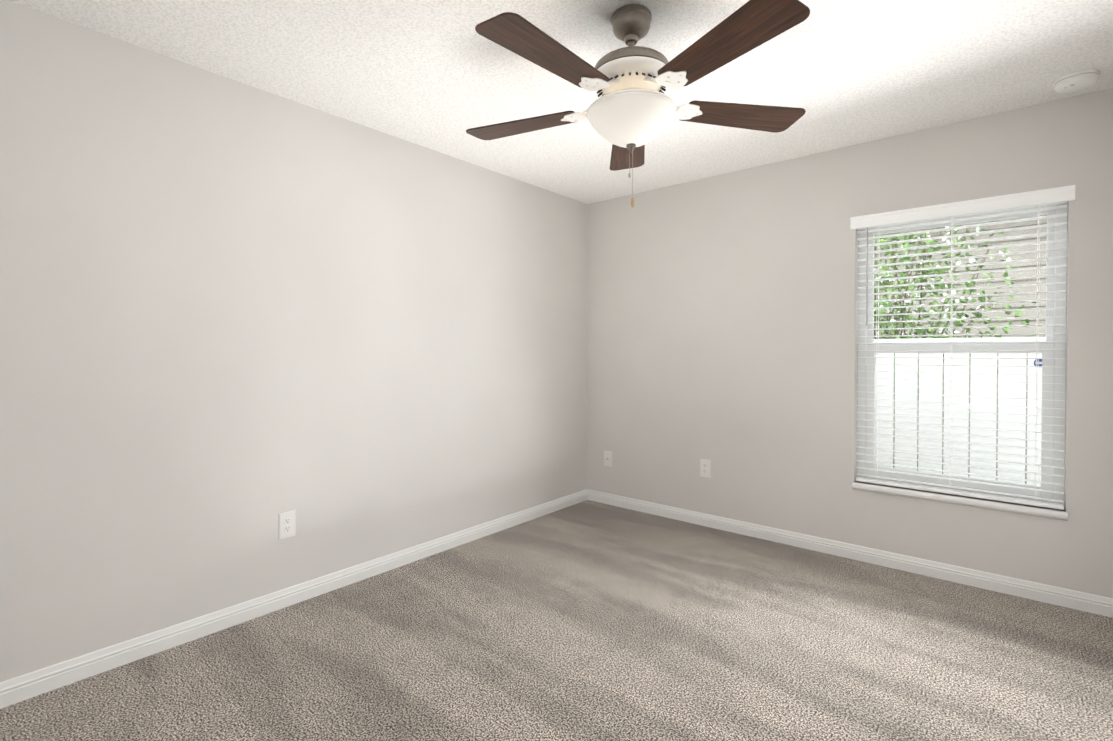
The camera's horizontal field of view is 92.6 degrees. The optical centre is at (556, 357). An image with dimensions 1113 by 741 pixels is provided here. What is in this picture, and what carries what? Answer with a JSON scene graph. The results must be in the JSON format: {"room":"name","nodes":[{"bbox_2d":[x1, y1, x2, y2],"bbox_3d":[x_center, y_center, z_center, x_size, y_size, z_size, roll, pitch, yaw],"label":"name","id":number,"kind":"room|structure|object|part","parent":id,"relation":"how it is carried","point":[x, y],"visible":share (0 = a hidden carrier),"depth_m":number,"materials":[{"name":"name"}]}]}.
{"room":"empty bedroom","nodes":[
{"label":"empty bedroom","id":0,"kind":"room"},
{"bbox_2d":[0,0,586,681],"bbox_3d":[-1.104,-0.025,2.908,0.150,2.440,4.440,1,1,40],"label":"wall","id":1,"kind":"structure","parent":0,"point":[236,318],"depth_m":2.39,"materials":[{"name":"paint"}]},
{"bbox_2d":[279,510,295,539],"bbox_3d":[-1.297,0.808,2.566,0.008,0.124,0.078,1,1,40],"label":"electrical outlet","id":2,"kind":"object","parent":1,"relation":"attached to","point":[287,524],"visible":1,"depth_m":2.56,"materials":[{"name":"white plastic"}]},
{"bbox_2d":[0,489,587,708],"bbox_3d":[-1.057,1.153,2.849,0.015,0.085,4.090,1,1,40],"label":"baseboard","id":3,"kind":"structure","parent":1,"relation":"attached to","point":[40,681],"depth_m":2.39,"materials":[{"name":"white wood"}]},
{"bbox_2d":[0,500,1112,740],"bbox_3d":[0.134,1.266,1.877,3.390,0.120,4.440,1,1,40],"label":"floor","id":4,"kind":"structure","parent":0,"point":[586,620],"depth_m":2.13,"materials":[{"name":"carpet"}]},
{"bbox_2d":[8,0,1112,203],"bbox_3d":[0.134,-1.293,1.848,3.390,0.120,4.440,1,1,40],"label":"ceiling","id":5,"kind":"structure","parent":0,"point":[441,76],"depth_m":2.26,"materials":[{"name":"white paint"}]},
{"bbox_2d":[466,0,809,207],"bbox_3d":[0.240,-0.886,1.901,1.310,0.695,1.263,1,1,40],"label":"ceiling fan","id":6,"kind":"object","parent":5,"relation":"hanging from","point":[631,111],"visible":1,"depth_m":1.81,"materials":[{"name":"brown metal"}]},
{"bbox_3d":[-0.130,-0.916,2.109,0.467,0.006,0.168,0,8,24],"label":"blade","id":7,"kind":"part","parent":6,"relation":"part of","materials":[{"name":"brown wood"}]},
{"bbox_3d":[-0.024,-0.911,1.605,0.168,0.006,0.467,10,7,42],"label":"blade","id":8,"kind":"part","parent":6,"relation":"part of","materials":[{"name":"brown wood"}]},
{"bbox_3d":[0.318,-0.919,2.366,0.168,0.006,0.467,-7,0,6],"label":"blade","id":9,"kind":"part","parent":6,"relation":"part of","materials":[{"name":"brown wood"}]},
{"bbox_3d":[0.271,-1.046,1.928,0.270,0.056,0.270,1,1,40],"label":"motor","id":10,"kind":"part","parent":6,"relation":"part of","materials":[{"name":"grey metal"}]},
{"bbox_3d":[0.271,-0.828,1.931,0.318,0.120,0.318,1,1,40],"label":"lamp shade","id":11,"kind":"part","parent":6,"relation":"part of","materials":[{"name":"white glass"}]},
{"bbox_3d":[0.489,-0.910,1.549,0.168,0.006,0.467,8,-3,-30],"label":"blade","id":12,"kind":"part","parent":6,"relation":"part of","materials":[{"name":"brown wood"}]},
{"bbox_3d":[0.700,-0.915,2.020,0.467,0.006,0.168,0,-6,-12],"label":"blade","id":13,"kind":"part","parent":6,"relation":"part of","materials":[{"name":"brown wood"}]},
{"bbox_2d":[1053,69,1099,92],"bbox_3d":[2.304,-1.219,2.362,0.150,0.040,0.150,1,1,40],"label":"smoke detector","id":14,"kind":"object","parent":5,"relation":"attached to","point":[1076,81],"visible":1,"depth_m":2.33,"materials":[{"name":"white plastic"}]},
{"bbox_2d":[587,88,1112,597],"bbox_3d":[1.501,-0.032,3.483,3.090,2.440,0.200,1,1,40],"label":"wall","id":15,"kind":"structure","parent":0,"point":[721,322],"depth_m":3.31,"materials":[{"name":"paint"}]},
{"bbox_2d":[604,450,611,466],"bbox_3d":[0.410,0.814,4.272,0.078,0.124,0.016,1,1,40],"label":"outlet","id":16,"kind":"object","parent":15,"relation":"attached to","point":[607,458],"visible":1,"depth_m":4.27,"materials":[{"name":"white plastic"}]},
{"bbox_2d":[700,459,710,477],"bbox_3d":[1.046,0.780,3.740,0.078,0.124,0.008,1,1,40],"label":"electrical outlet","id":17,"kind":"object","parent":15,"relation":"attached to","point":[705,467],"visible":1,"depth_m":3.74,"materials":[{"name":"white plastic"}]},
{"bbox_2d":[587,489,1112,617],"bbox_3d":[1.432,1.147,3.414,3.090,0.085,0.015,1,1,40],"label":"baseboard","id":18,"kind":"structure","parent":15,"relation":"attached to","point":[1077,600],"depth_m":3.03,"materials":[{"name":"white wood"}]},
{"bbox_2d":[852,481,1067,519],"bbox_3d":[2.123,0.759,2.875,0.915,0.038,0.111,1,1,40],"label":"window sill","id":19,"kind":"structure","parent":15,"relation":"attached to","point":[1000,506],"depth_m":2.79,"materials":[{"name":"white wood"}]},
{"bbox_2d":[857,201,1067,505],"bbox_3d":[2.185,-0.031,2.939,0.907,1.540,0.080,1,1,40],"label":"window","id":20,"kind":"structure","parent":15,"relation":"in","point":[1054,393],"depth_m":2.83,"materials":[{"name":"white plastic"}]},
{"bbox_2d":[850,185,1074,509],"bbox_3d":[2.114,-0.040,2.858,0.947,1.553,0.098,1,1,40],"label":"window blind","id":21,"kind":"object","parent":20,"relation":"attached to","point":[1037,198],"visible":0.94,"depth_m":2.82,"materials":[{"name":"white plastic"}]},
{"bbox_2d":[1034,359,1041,365],"bbox_3d":[2.443,0.029,2.691,0.044,0.044,0.002,1,1,40],"label":"window sticker","id":22,"kind":"object","parent":20,"relation":"attached to","point":[1040,362],"visible":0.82,"depth_m":2.69,"materials":[{"name":"blue"}]},
{"label":"outside","id":23,"kind":"structure","parent":0,"visible":0},
{"bbox_2d":[917,460,1026,483],"bbox_3d":[7.008,1.422,9.321,28.000,0.100,15.800,1,1,40],"label":"ground","id":24,"kind":"structure","parent":23,"point":[969,471],"depth_m":6.59,"materials":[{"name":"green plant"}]},
{"bbox_2d":[874,221,1035,467],"bbox_3d":[3.449,-0.262,5.552,2.315,3.360,1.405,1,1,40],"label":"tree","id":25,"kind":"object","parent":24,"relation":"on","point":[911,288],"depth_m":5.20,"materials":[{"name":"green plant"}]},
{"bbox_2d":[874,337,1045,485],"bbox_3d":[3.233,0.593,4.103,13.114,1.677,0.167,1,1,40],"label":"fence","id":26,"kind":"object","parent":24,"relation":"on","point":[933,393],"depth_m":4.13,"materials":[{"name":"white plastic"}]},
{"bbox_2d":[874,214,1046,468],"bbox_3d":[7.218,-0.496,7.997,19.000,3.774,4.920,1,1,40],"label":"house","id":27,"kind":"structure","parent":24,"relation":"on","point":[1001,306],"depth_m":6.91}
]}

